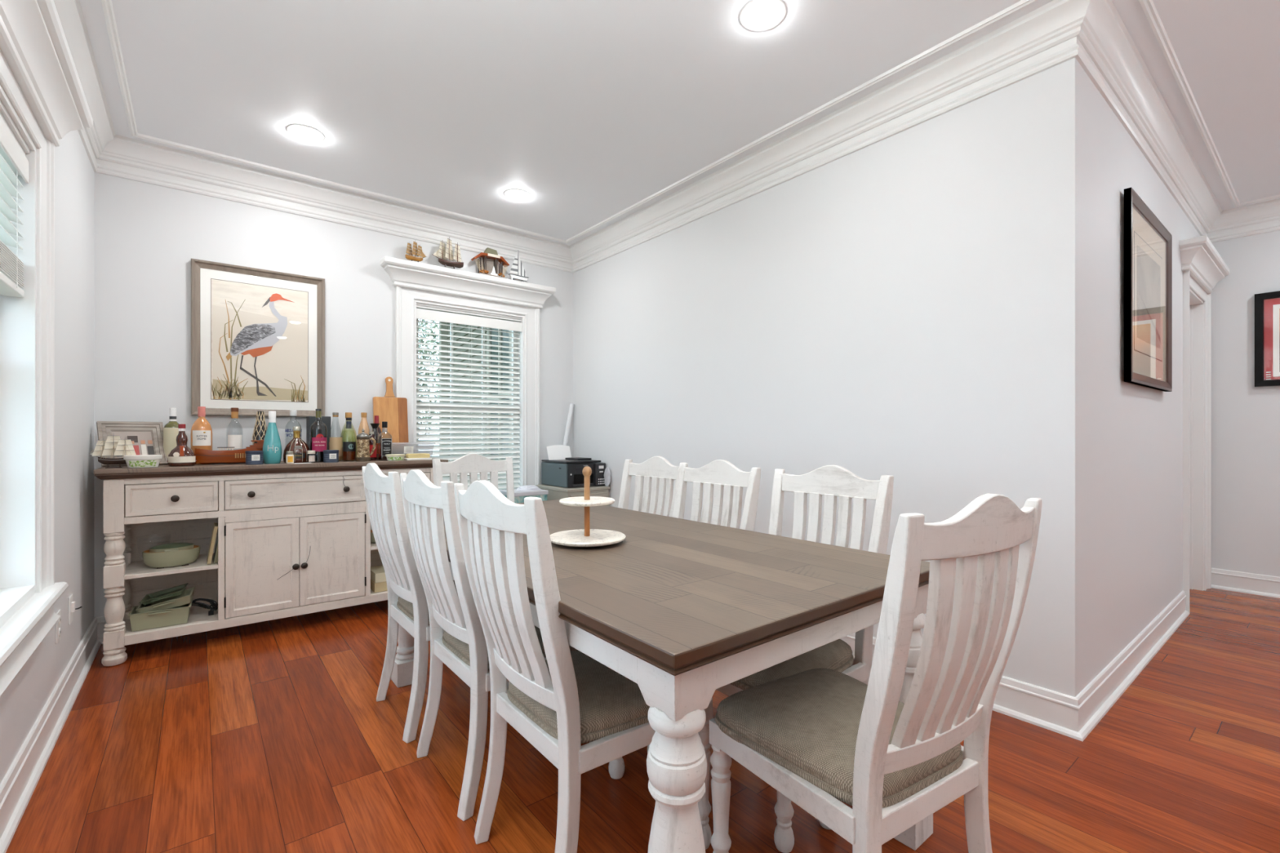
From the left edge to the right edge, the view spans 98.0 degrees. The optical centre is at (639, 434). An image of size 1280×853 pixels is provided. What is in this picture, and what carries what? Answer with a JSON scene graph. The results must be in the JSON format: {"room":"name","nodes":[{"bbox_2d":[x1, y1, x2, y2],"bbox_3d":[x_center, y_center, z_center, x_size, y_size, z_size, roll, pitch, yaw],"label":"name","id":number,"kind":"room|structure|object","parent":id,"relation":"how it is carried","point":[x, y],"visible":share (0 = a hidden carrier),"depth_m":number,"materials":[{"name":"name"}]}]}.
{"room":"dining room","nodes":[
{"label":"dining room","id":0,"kind":"room"},
{"bbox_2d":[0,129,93,784],"bbox_3d":[-0.682,-0.240,0.047,0.140,2.740,7.723,0,0,-38],"label":"wall","id":1,"kind":"structure","parent":0,"point":[23,701],"depth_m":2.46,"materials":[{"name":"paint"}]},
{"bbox_2d":[0,0,93,697],"bbox_3d":[-1.405,-0.272,1.052,0.260,1.900,2.605,0,0,-38],"label":"window","id":2,"kind":"structure","parent":1,"relation":"in","point":[42,98],"depth_m":1.86,"materials":[{"name":"white paint"}]},
{"bbox_2d":[0,115,28,297],"bbox_3d":[-1.757,-0.527,1.449,0.072,0.785,1.049,0,0,-38],"label":"window blind","id":3,"kind":"object","parent":2,"relation":"attached to","point":[13,162],"visible":1,"depth_m":1.76,"materials":[{"name":"white plastic"}]},
{"bbox_2d":[0,617,101,852],"bbox_3d":[-0.572,1.058,0.045,0.030,0.143,7.583,0,0,-38],"label":"baseboard","id":4,"kind":"structure","parent":1,"relation":"attached to","point":[19,784],"depth_m":1.91,"materials":[{"name":"white paint"}]},
{"bbox_2d":[55,608,61,644],"bbox_3d":[-2.307,0.762,2.209,0.010,0.120,0.072,0,0,-38],"label":"wall plate","id":5,"kind":"object","parent":1,"relation":"attached to","point":[58,624],"visible":0.92,"depth_m":2.20,"materials":[{"name":"white plastic"}]},
{"bbox_2d":[68,594,82,625],"bbox_3d":[-2.470,0.763,2.437,0.037,0.120,0.072,0,0,-38],"label":"wall plate","id":6,"kind":"object","parent":1,"relation":"attached to","point":[72,608],"visible":1,"depth_m":2.42,"materials":[{"name":"white plastic"}]},
{"bbox_2d":[53,0,137,172],"bbox_3d":[-0.511,-1.512,0.094,0.186,0.195,7.583,0,0,-38],"label":"trim","id":7,"kind":"structure","parent":1,"relation":"attached to","point":[95,139],"depth_m":2.43,"materials":[{"name":"white paint"}]},
{"bbox_2d":[93,172,573,617],"bbox_3d":[-1.762,-0.240,4.033,3.132,2.740,0.140,0,0,-38],"label":"wall","id":8,"kind":"structure","parent":0,"point":[147,236],"depth_m":3.34,"materials":[{"name":"paint"}]},
{"bbox_2d":[95,616,106,644],"bbox_3d":[-1.756,1.058,3.929,3.012,0.143,0.030,0,0,-38],"label":"baseboard","id":9,"kind":"structure","parent":8,"relation":"attached to","point":[101,620],"depth_m":3.01,"materials":[{"name":"white paint"}]},
{"bbox_2d":[191,257,324,417],"bbox_3d":[-2.345,-0.568,3.453,0.685,0.909,0.034,0,0,-38],"label":"framed bird print","id":10,"kind":"object","parent":8,"relation":"attached to","point":[258,335],"visible":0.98,"depth_m":3.44,"materials":[{"name":"white paper"}]},
{"bbox_2d":[95,133,573,272],"bbox_3d":[-1.707,-1.512,3.868,3.012,0.195,0.186,0,0,-38],"label":"trim","id":11,"kind":"structure","parent":8,"relation":"attached to","point":[126,157],"depth_m":3.59,"materials":[{"name":"white paint"}]},
{"bbox_2d":[380,256,555,489],"bbox_3d":[-1.303,-0.272,4.322,1.333,1.900,0.260,0,0,-38],"label":"window","id":12,"kind":"structure","parent":8,"relation":"in","point":[417,285],"depth_m":4.28,"materials":[{"name":"white paint"}]},
{"bbox_2d":[404,240,426,262],"bbox_3d":[-1.599,-1.304,3.978,0.152,0.165,0.042,0,0,-38],"label":"model","id":13,"kind":"object","parent":12,"relation":"on","point":[414,251],"visible":1,"depth_m":3.97},
{"bbox_2d":[431,236,463,269],"bbox_3d":[-1.423,-1.345,4.123,0.231,0.245,0.058,0,0,-38],"label":"model","id":14,"kind":"object","parent":12,"relation":"on","point":[442,252],"visible":0.96,"depth_m":4.13},
{"bbox_2d":[416,308,521,488],"bbox_3d":[-1.321,-0.219,4.344,0.845,1.402,0.072,0,0,-38],"label":"window blind","id":15,"kind":"object","parent":12,"relation":"attached to","point":[425,314],"visible":0.66,"depth_m":4.33,"materials":[{"name":"white plastic"}]},
{"bbox_2d":[471,247,509,278],"bbox_3d":[-1.162,-1.333,4.332,0.293,0.222,0.073,0,0,-38],"label":"model","id":16,"kind":"object","parent":12,"relation":"on","point":[487,262],"visible":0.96,"depth_m":4.32},
{"bbox_2d":[508,249,528,281],"bbox_3d":[-0.977,-1.353,4.481,0.170,0.262,0.040,0,0,-38],"label":"sailboat model","id":17,"kind":"object","parent":12,"relation":"on","point":[517,268],"visible":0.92,"depth_m":4.47},
{"bbox_2d":[5,588,1279,852],"bbox_3d":[1.835,1.190,2.055,6.600,0.120,7.733,0,0,-38],"label":"floor","id":18,"kind":"structure","parent":0,"point":[274,735],"depth_m":1.86,"materials":[{"name":"brown wood"}]},
{"bbox_2d":[93,457,448,666],"bbox_3d":[-2.084,0.649,3.360,1.693,0.962,0.477,0,0,-38],"label":"sideboard","id":19,"kind":"object","parent":18,"relation":"on","point":[269,517],"visible":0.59,"depth_m":3.10,"materials":[{"name":"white wood"}]},
{"bbox_2d":[89,435,136,468],"bbox_3d":[-2.623,0.081,2.770,0.170,0.175,0.055,0,0,-37],"label":"model","id":20,"kind":"object","parent":19,"relation":"on","point":[114,446],"visible":0.94,"depth_m":2.77},
{"bbox_2d":[96,421,167,466],"bbox_3d":[-2.708,0.049,2.977,0.138,0.236,0.266,0,0,36],"label":"photo frame","id":21,"kind":"object","parent":19,"relation":"on","point":[146,437],"visible":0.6,"depth_m":3.00,"materials":[{"name":"grey wood"}]},
{"bbox_2d":[111,431,154,457],"bbox_3d":[-2.712,0.051,2.980,0.182,0.140,0.118,0,0,-38],"label":"photo","id":22,"kind":"object","parent":21,"relation":"attached to","point":[143,442],"depth_m":3.00,"materials":[{"name":"multicoloured"}]},
{"bbox_2d":[123,454,162,467],"bbox_3d":[-2.517,0.137,2.821,0.148,0.062,0.135,0,0,-38],"label":"tub","id":23,"kind":"object","parent":19,"relation":"on","point":[139,460],"visible":1,"depth_m":2.78,"materials":[{"name":"white"}]},
{"bbox_2d":[127,598,193,631],"bbox_3d":[-2.511,0.949,2.924,0.247,0.089,0.189,0,0,-35],"label":"pan","id":24,"kind":"object","parent":19,"relation":"on","point":[180,615],"visible":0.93,"depth_m":2.86,"materials":[{"name":"beige ceramic"}]},
{"bbox_2d":[135,586,195,613],"bbox_3d":[-2.501,0.885,2.941,0.224,0.088,0.169,0,0,-32],"label":"pan","id":25,"kind":"object","parent":24,"relation":"on","point":[186,597],"visible":0.82,"depth_m":2.91,"materials":[{"name":"beige"}]},
{"bbox_2d":[139,582,188,604],"bbox_3d":[-2.514,0.846,2.943,0.179,0.067,0.138,0,0,-28],"label":"pan","id":26,"kind":"object","parent":25,"relation":"on","point":[177,590],"visible":1,"depth_m":2.95,"materials":[{"name":"green"}]},
{"bbox_2d":[142,542,199,568],"bbox_3d":[-2.494,0.640,2.966,0.238,0.118,0.174,0,0,-38],"label":"casserole dish","id":27,"kind":"object","parent":19,"relation":"on","point":[171,554],"visible":1,"depth_m":2.91,"materials":[{"name":"beige"}]},
{"bbox_2d":[163,407,178,465],"bbox_3d":[-2.591,0.010,3.089,0.080,0.316,0.080,0,0,-38],"label":"wine bottle","id":28,"kind":"object","parent":19,"relation":"on","point":[171,430],"visible":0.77,"depth_m":3.06,"materials":[{"name":"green glass"}]},
{"bbox_2d":[124,553,217,579],"bbox_3d":[-2.525,0.709,3.014,0.380,0.019,0.390,0,0,-38],"label":"shelf","id":29,"kind":"object","parent":19,"relation":"attached to","point":[135,567],"depth_m":2.92,"materials":[{"name":"white wood"}]},
{"bbox_2d":[166,423,196,466],"bbox_3d":[-2.436,0.057,2.962,0.122,0.223,0.123,0,0,-38],"label":"bottle","id":30,"kind":"object","parent":19,"relation":"on","point":[181,455],"visible":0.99,"depth_m":2.94,"materials":[{"name":"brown glass"}]},
{"bbox_2d":[190,406,212,464],"bbox_3d":[-2.474,0.006,3.142,0.098,0.324,0.100,0,0,-38],"label":"bottle","id":31,"kind":"object","parent":19,"relation":"on","point":[201,435],"visible":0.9,"depth_m":3.11,"materials":[{"name":"orange glass"}]},
{"bbox_2d":[191,598,217,615],"bbox_3d":[-2.399,0.948,3.063,0.123,0.095,0.067,0,0,-38],"label":"power cord","id":32,"kind":"object","parent":19,"relation":"on","point":[213,604],"visible":0.94,"depth_m":3.06,"materials":[{"name":"black plastic"}]},
{"bbox_2d":[206,523,217,564],"bbox_3d":[-2.339,0.596,3.046,0.047,0.205,0.140,0,0,-38],"label":"book","id":33,"kind":"object","parent":19,"relation":"on","point":[215,525],"visible":0.98,"depth_m":3.00,"materials":[{"name":"beige paper"}]},
{"bbox_2d":[213,537,217,563],"bbox_3d":[-2.318,0.603,3.063,0.044,0.190,0.140,0,0,-38],"label":"book","id":34,"kind":"object","parent":19,"relation":"on","point":[215,554],"visible":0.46,"depth_m":3.01,"materials":[{"name":"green paper"}]},
{"bbox_2d":[194,440,263,464],"bbox_3d":[-2.320,0.099,3.143,0.358,0.134,0.093,0,0,-38],"label":"boat","id":35,"kind":"object","parent":19,"relation":"on","point":[203,456],"visible":0.65,"depth_m":3.10,"materials":[{"name":"brown wood"}]},
{"bbox_2d":[226,407,243,450],"bbox_3d":[-2.368,0.006,3.253,0.079,0.323,0.080,0,0,-38],"label":"bottle","id":36,"kind":"object","parent":19,"relation":"on","point":[236,442],"visible":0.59,"depth_m":3.23,"materials":[{"name":"clear glass"}]},
{"bbox_2d":[244,450,263,465],"bbox_3d":[-2.150,0.130,3.104,0.084,0.076,0.084,0,0,-38],"label":"candle tin","id":37,"kind":"object","parent":19,"relation":"on","point":[252,457],"visible":1,"depth_m":3.07,"materials":[{"name":"blue"}]},
{"bbox_2d":[252,411,266,444],"bbox_3d":[-2.253,0.015,3.306,0.082,0.306,0.082,0,0,-18],"label":"bottle","id":38,"kind":"object","parent":19,"relation":"on","point":[260,428],"visible":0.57,"depth_m":3.29,"materials":[{"name":"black glass"}]},
{"bbox_2d":[262,411,281,463],"bbox_3d":[-2.122,0.017,3.212,0.095,0.302,0.096,0,0,-38],"label":"bottle","id":39,"kind":"object","parent":19,"relation":"on","point":[272,446],"visible":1,"depth_m":3.19,"materials":[{"name":"teal glass"}]},
{"bbox_2d":[285,451,293,463],"bbox_3d":[-2.028,0.133,3.227,0.039,0.070,0.039,0,0,-38],"label":"jar","id":40,"kind":"object","parent":19,"relation":"on","point":[290,456],"visible":1,"depth_m":3.21,"materials":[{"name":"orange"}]},
{"bbox_2d":[283,426,310,462],"bbox_3d":[-2.043,0.060,3.316,0.140,0.216,0.141,0,0,-38],"label":"bottle","id":41,"kind":"object","parent":19,"relation":"on","point":[300,449],"visible":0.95,"depth_m":3.28,"materials":[{"name":"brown glass"}]},
{"bbox_2d":[306,450,315,462],"bbox_3d":[-1.944,0.132,3.294,0.045,0.072,0.045,0,0,-38],"label":"jar","id":42,"kind":"object","parent":19,"relation":"on","point":[311,458],"visible":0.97,"depth_m":3.28,"materials":[{"name":"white glass"}]},
{"bbox_2d":[306,416,330,449],"bbox_3d":[-2.040,0.028,3.533,0.120,0.281,0.110,0,0,-38],"label":"gift box","id":43,"kind":"object","parent":19,"relation":"on","point":[309,420],"visible":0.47,"depth_m":3.51,"materials":[{"name":"grey"}]},
{"bbox_2d":[310,408,327,462],"bbox_3d":[-1.951,0.007,3.380,0.091,0.322,0.093,0,0,-38],"label":"wine bottle","id":44,"kind":"object","parent":19,"relation":"on","point":[318,429],"visible":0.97,"depth_m":3.35,"materials":[{"name":"clear glass"}]},
{"bbox_2d":[323,449,338,462],"bbox_3d":[-1.857,0.131,3.347,0.084,0.074,0.084,0,0,-38],"label":"candle tin","id":45,"kind":"object","parent":19,"relation":"on","point":[329,455],"visible":1,"depth_m":3.31,"materials":[{"name":"blue metal"}]},
{"bbox_2d":[328,412,342,461],"bbox_3d":[-1.913,0.015,3.499,0.077,0.305,0.078,0,0,-38],"label":"clear bottle","id":46,"kind":"object","parent":19,"relation":"on","point":[335,443],"visible":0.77,"depth_m":3.48,"materials":[{"name":"clear glass"}]},
{"bbox_2d":[340,412,356,461],"bbox_3d":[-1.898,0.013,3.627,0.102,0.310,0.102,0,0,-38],"label":"glass bottle","id":47,"kind":"object","parent":19,"relation":"on","point":[347,435],"visible":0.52,"depth_m":3.60,"materials":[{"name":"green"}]},
{"bbox_2d":[358,412,369,435],"bbox_3d":[-1.835,0.011,3.702,0.072,0.313,0.072,0,0,-38],"label":"bottle","id":48,"kind":"object","parent":19,"relation":"on","point":[363,424],"visible":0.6,"depth_m":3.69,"materials":[{"name":"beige glass"}]},
{"bbox_2d":[355,428,376,461],"bbox_3d":[-1.721,0.066,3.480,0.107,0.205,0.089,0,0,-3],"label":"stein","id":49,"kind":"object","parent":19,"relation":"on","point":[363,454],"visible":0.98,"depth_m":3.45,"materials":[{"name":"brown ceramic"}]},
{"bbox_2d":[368,431,377,460],"bbox_3d":[-1.734,0.074,3.595,0.062,0.187,0.061,0,0,-38],"label":"bottle","id":50,"kind":"object","parent":19,"relation":"on","point":[373,457],"visible":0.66,"depth_m":3.58,"materials":[{"name":"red glass"}]},
{"bbox_2d":[372,415,381,458],"bbox_3d":[-1.770,0.021,3.742,0.060,0.294,0.060,0,0,-38],"label":"wine bottle","id":51,"kind":"object","parent":19,"relation":"on","point":[375,431],"visible":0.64,"depth_m":3.73,"materials":[{"name":"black glass"}]},
{"bbox_2d":[370,579,387,592],"bbox_3d":[-1.614,0.964,3.668,0.300,0.058,0.220,0,0,-38],"label":"food box","id":52,"kind":"object","parent":19,"relation":"on","point":[381,586],"visible":0.2,"depth_m":3.51,"materials":[{"name":"beige cardboard"}]},
{"bbox_2d":[370,565,386,582],"bbox_3d":[-1.613,0.904,3.667,0.290,0.058,0.221,0,0,-38],"label":"food box","id":53,"kind":"object","parent":52,"relation":"on","point":[377,573],"visible":0.19,"depth_m":3.53,"materials":[{"name":"beige cardboard"}]},
{"bbox_2d":[377,421,391,460],"bbox_3d":[-1.660,0.043,3.621,0.072,0.251,0.074,0,0,-45],"label":"bottle","id":54,"kind":"object","parent":19,"relation":"on","point":[386,443],"visible":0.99,"depth_m":3.60,"materials":[{"name":"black glass"}]},
{"bbox_2d":[373,376,408,453],"bbox_3d":[-1.741,-0.119,3.890,0.223,0.573,0.086,0,0,-38],"label":"cutting board","id":55,"kind":"object","parent":19,"relation":"on","point":[393,411],"visible":0.7,"depth_m":3.89,"materials":[{"name":"beige wood"}]},
{"bbox_2d":[385,453,404,461],"bbox_3d":[-1.570,0.148,3.575,0.117,0.040,0.102,0,0,-38],"label":"bowl","id":56,"kind":"object","parent":19,"relation":"on","point":[390,457],"visible":1,"depth_m":3.54,"materials":[{"name":"white"}]},
{"bbox_2d":[391,446,414,457],"bbox_3d":[-1.592,0.110,3.825,0.312,0.108,0.188,0,0,-38],"label":"storage box","id":57,"kind":"object","parent":19,"relation":"on","point":[406,450],"visible":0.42,"depth_m":3.75,"materials":[{"name":"grey plastic"}]},
{"bbox_2d":[404,453,431,460],"bbox_3d":[-1.460,0.146,3.659,0.160,0.041,0.080,0,0,-38],"label":"butter dish","id":58,"kind":"object","parent":19,"relation":"on","point":[417,456],"visible":0.91,"depth_m":3.63,"materials":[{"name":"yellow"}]},
{"bbox_2d":[362,462,489,743],"bbox_3d":[-0.818,0.621,2.343,0.598,1.019,0.472,0,0,-38],"label":"dining chair","id":59,"kind":"object","parent":18,"relation":"on","point":[384,496],"visible":0.53,"depth_m":2.09,"materials":[{"name":"wood"}]},
{"bbox_2d":[396,580,457,625],"bbox_3d":[-0.765,0.693,2.384,0.462,0.079,0.446,0,0,-38],"label":"cushion","id":60,"kind":"object","parent":59,"relation":"on","point":[404,608],"depth_m":2.18,"materials":[{"name":"fabric"}]},
{"bbox_2d":[432,453,514,580],"bbox_3d":[-0.786,0.621,2.987,0.472,1.019,0.598,0,0,-38],"label":"dining chair","id":61,"kind":"object","parent":18,"relation":"on","point":[471,464],"visible":0.17,"depth_m":3.20,"materials":[{"name":"wood"}]},
{"bbox_2d":[400,469,590,821],"bbox_3d":[-0.482,0.621,1.933,0.598,1.019,0.472,0,0,-38],"label":"dining chair","id":62,"kind":"object","parent":18,"relation":"on","point":[462,647],"visible":0.61,"depth_m":1.70,"materials":[{"name":"wood"}]},
{"bbox_2d":[442,626,576,670],"bbox_3d":[-0.429,0.693,1.974,0.462,0.079,0.446,0,0,-38],"label":"cushion","id":63,"kind":"object","parent":62,"relation":"on","point":[457,651],"depth_m":1.79,"materials":[{"name":"fabric"}]},
{"bbox_2d":[498,488,548,502],"bbox_3d":[-0.898,0.779,4.269,0.292,0.702,0.272,0,0,-38],"label":"storage tote","id":64,"kind":"object","parent":18,"relation":"on","point":[519,495],"visible":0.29,"depth_m":4.17,"materials":[{"name":"grey"}]},
{"bbox_2d":[516,485,541,491],"bbox_3d":[-0.868,0.413,4.298,0.199,0.030,0.149,0,0,-38],"label":"crumpled bag","id":65,"kind":"object","parent":64,"relation":"on","point":[525,488],"visible":1,"depth_m":4.25,"materials":[{"name":"white plastic"}]},
{"bbox_2d":[535,484,609,506],"bbox_3d":[-0.542,0.772,4.492,0.392,0.715,0.529,0,0,-38],"label":"filing cabinet","id":66,"kind":"object","parent":18,"relation":"on","point":[554,492],"visible":0.19,"depth_m":4.33,"materials":[{"name":"beige"}]},
{"bbox_2d":[562,403,573,445],"bbox_3d":[-0.642,0.075,4.782,0.186,0.688,0.038,0,0,-44],"label":"paper roll","id":67,"kind":"object","parent":66,"relation":"on","point":[571,405],"visible":0.66,"depth_m":4.79,"materials":[{"name":"white paper"}]},
{"bbox_2d":[541,457,605,488],"bbox_3d":[-0.544,0.302,4.529,0.355,0.218,0.434,0,0,-38],"label":"printer","id":68,"kind":"object","parent":66,"relation":"on","point":[567,473],"visible":0.98,"depth_m":4.40,"materials":[{"name":"grey plastic"}]},
{"bbox_2d":[546,444,571,460],"bbox_3d":[-0.666,0.154,4.606,0.215,0.133,0.045,0,0,-38],"label":"paper stack","id":69,"kind":"object","parent":68,"relation":"on","point":[556,451],"visible":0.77,"depth_m":4.60,"materials":[{"name":"white paper"}]},
{"bbox_2d":[572,483,592,487],"bbox_3d":[-0.449,0.398,4.348,0.185,0.022,0.009,0,0,-38],"label":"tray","id":70,"kind":"object","parent":68,"relation":"on","point":[574,485],"depth_m":4.32,"materials":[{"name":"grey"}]},
{"bbox_2d":[604,467,610,486],"bbox_3d":[-0.260,0.338,4.421,0.026,0.150,0.091,0,0,-38],"label":"crumpled bag","id":71,"kind":"object","parent":66,"relation":"on","point":[606,473],"visible":1,"depth_m":4.41,"materials":[{"name":"white plastic"}]},
{"bbox_2d":[453,480,712,852],"bbox_3d":[-0.157,0.621,1.525,0.598,1.019,0.472,0,0,-38],"label":"dining chair","id":72,"kind":"object","parent":18,"relation":"on","point":[564,701],"visible":0.88,"depth_m":1.33,"materials":[{"name":"wood"}]},
{"bbox_2d":[506,649,649,743],"bbox_3d":[-0.104,0.693,1.565,0.462,0.079,0.446,0,0,-38],"label":"cushion","id":73,"kind":"object","parent":72,"relation":"on","point":[614,709],"depth_m":1.39,"materials":[{"name":"fabric"}]},
{"bbox_2d":[617,456,687,517],"bbox_3d":[-0.132,0.621,2.660,0.598,1.019,0.472,0,0,-38],"label":"dining chair","id":74,"kind":"object","parent":18,"relation":"on","point":[655,495],"visible":0.22,"depth_m":2.84,"materials":[{"name":"wood"}]},
{"bbox_2d":[391,499,933,852],"bbox_3d":[-0.178,0.749,2.051,1.030,0.763,2.052,0,0,-38],"label":"dining table","id":75,"kind":"object","parent":18,"relation":"on","point":[685,611],"visible":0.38,"depth_m":1.25,"materials":[{"name":"brown wood"}]},
{"bbox_2d":[550,466,626,547],"bbox_3d":[-0.179,0.237,1.883,0.262,0.259,0.262,0,0,-38],"label":"serving stand","id":76,"kind":"object","parent":75,"relation":"on","point":[587,537],"visible":0.97,"depth_m":1.87,"materials":[{"name":"stone"}]},
{"bbox_2d":[647,459,760,753],"bbox_3d":[0.132,0.621,2.263,0.598,1.019,0.472,0,0,-38],"label":"dining chair","id":77,"kind":"object","parent":18,"relation":"on","point":[722,473],"visible":0.23,"depth_m":2.41,"materials":[{"name":"wood"}]},
{"bbox_2d":[715,465,893,852],"bbox_3d":[0.473,0.621,1.834,0.598,1.019,0.472,0,0,-38],"label":"dining chair","id":78,"kind":"object","parent":18,"relation":"on","point":[831,482],"visible":0.39,"depth_m":1.88,"materials":[{"name":"wood"}]},
{"bbox_2d":[729,639,853,690],"bbox_3d":[0.420,0.693,1.793,0.462,0.079,0.446,0,0,-38],"label":"cushion","id":79,"kind":"object","parent":78,"relation":"on","point":[837,655],"depth_m":1.64,"materials":[{"name":"fabric"}]},
{"bbox_2d":[709,493,1042,852],"bbox_3d":[0.507,0.621,1.283,0.472,1.019,0.598,0,0,-31],"label":"dining chair","id":80,"kind":"object","parent":18,"relation":"on","point":[821,738],"visible":1,"depth_m":1.10,"materials":[{"name":"wood"}]},
{"bbox_2d":[715,668,963,808],"bbox_3d":[0.473,0.693,1.341,0.446,0.079,0.462,0,0,-32],"label":"cushion","id":81,"kind":"object","parent":80,"relation":"on","point":[802,727],"depth_m":1.23,"materials":[{"name":"fabric"}]},
{"bbox_2d":[79,0,1279,245],"bbox_3d":[1.835,-1.670,2.055,6.600,0.120,7.733,0,0,-38],"label":"ceiling","id":82,"kind":"structure","parent":0,"point":[592,109],"depth_m":2.52,"materials":[{"name":"paint"}]},
{"bbox_2d":[286,124,324,142],"bbox_3d":[-1.786,-1.601,2.976,0.176,0.019,0.176,0,0,-38],"label":"recessed light","id":83,"kind":"object","parent":82,"relation":"in","point":[304,132],"visible":1,"depth_m":2.95,"materials":[{"name":"white paint"}]},
{"bbox_2d":[503,188,530,199],"bbox_3d":[-0.823,-1.601,3.737,0.176,0.019,0.176,0,0,-38],"label":"recessed light","id":84,"kind":"object","parent":82,"relation":"in","point":[513,193],"visible":1,"depth_m":3.71,"materials":[{"name":"white paint"}]},
{"bbox_2d":[739,0,786,31],"bbox_3d":[0.470,-1.601,2.135,0.176,0.019,0.176,0,0,-38],"label":"recessed light","id":85,"kind":"object","parent":82,"relation":"in","point":[756,15],"visible":1,"depth_m":2.12,"materials":[{"name":"white paint"}]},
{"bbox_2d":[573,73,1037,685],"bbox_3d":[0.533,-0.240,3.568,0.120,2.740,3.444,0,0,-38],"label":"wall","id":86,"kind":"structure","parent":0,"point":[870,312],"depth_m":2.79,"materials":[{"name":"paint"}]},
{"bbox_2d":[565,0,1089,272],"bbox_3d":[0.508,-1.512,3.353,0.186,0.195,3.750,0,0,-38],"label":"trim","id":87,"kind":"structure","parent":86,"relation":"attached to","point":[1043,38],"depth_m":2.66,"materials":[{"name":"white paint"}]},
{"bbox_2d":[840,632,1082,741],"bbox_3d":[0.521,1.058,3.463,0.030,0.143,3.594,0,0,-38],"label":"baseboard","id":88,"kind":"structure","parent":86,"relation":"attached to","point":[1051,710],"depth_m":2.17,"materials":[{"name":"white paint"}]},
{"bbox_2d":[1037,57,1199,697],"bbox_3d":[2.881,-0.240,3.159,3.287,2.740,0.120,0,0,-38],"label":"wall","id":89,"kind":"structure","parent":0,"point":[1110,448],"depth_m":2.23,"materials":[{"name":"paint"}]},
{"bbox_2d":[1075,591,1189,741],"bbox_3d":[2.528,1.058,2.782,2.324,0.143,0.030,0,0,-38],"label":"baseboard","id":90,"kind":"structure","parent":89,"relation":"attached to","point":[1099,696],"depth_m":2.52,"materials":[{"name":"white paint"}]},
{"bbox_2d":[1124,186,1172,391],"bbox_3d":[2.568,-0.672,2.800,0.965,0.868,0.028,0,0,-38],"label":"framed landscape print","id":91,"kind":"object","parent":89,"relation":"attached to","point":[1148,243],"visible":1,"depth_m":2.76,"materials":[{"name":"black paint"}]},
{"bbox_2d":[1075,0,1239,235],"bbox_3d":[2.904,-1.512,2.982,3.473,0.195,0.186,0,0,-38],"label":"trim","id":92,"kind":"structure","parent":89,"relation":"attached to","point":[1108,53],"depth_m":2.58,"materials":[{"name":"white paint"}]},
{"bbox_2d":[1178,235,1229,613],"bbox_3d":[3.774,-0.036,3.793,1.130,2.332,0.240,0,0,-38],"label":"door frame","id":93,"kind":"structure","parent":89,"relation":"in","point":[1202,267],"depth_m":4.03,"materials":[{"name":"white paint"}]},
{"bbox_2d":[1211,230,1279,577],"bbox_3d":[5.409,-0.240,2.717,0.120,2.740,4.319,0,0,-38],"label":"wall","id":94,"kind":"structure","parent":0,"point":[1246,417],"depth_m":3.99,"materials":[{"name":"paint"}]},
{"bbox_2d":[1207,194,1279,242],"bbox_3d":[5.383,-1.512,2.505,0.186,0.195,4.019,0,0,-38],"label":"trim","id":95,"kind":"structure","parent":94,"relation":"attached to","point":[1262,217],"depth_m":3.94,"materials":[{"name":"white paint"}]},
{"bbox_2d":[1211,568,1279,598],"bbox_3d":[5.444,1.058,2.553,0.030,0.143,4.019,0,0,-38],"label":"baseboard","id":96,"kind":"structure","parent":94,"relation":"attached to","point":[1224,580],"depth_m":3.97,"materials":[{"name":"white paint"}]},
{"bbox_2d":[1254,290,1279,386],"bbox_3d":[4.620,-0.662,3.583,0.030,0.652,0.896,0,0,-38],"label":"print","id":97,"kind":"object","parent":94,"relation":"attached to","point":[1267,305],"visible":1,"depth_m":3.89,"materials":[{"name":"red paper"}]},
{"label":"outside","id":98,"kind":"structure","parent":0,"visible":0},
{"bbox_3d":[-2.712,1.555,7.426,55.000,0.050,65.000,0,0,-38],"label":"ground","id":99,"kind":"structure","parent":98,"visible":0},
{"bbox_2d":[418,319,439,434],"bbox_3d":[-5.340,-0.912,10.625,3.271,4.905,3.300,0,0,-38],"label":"tree","id":100,"kind":"object","parent":99,"relation":"on","point":[422,323],"visible":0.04,"depth_m":10.74,"materials":[{"name":"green plant"}]},
{"bbox_2d":[439,321,511,488],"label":"window","id":101,"kind":"structure","parent":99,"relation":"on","point":[442,326],"depth_m":7.83,"materials":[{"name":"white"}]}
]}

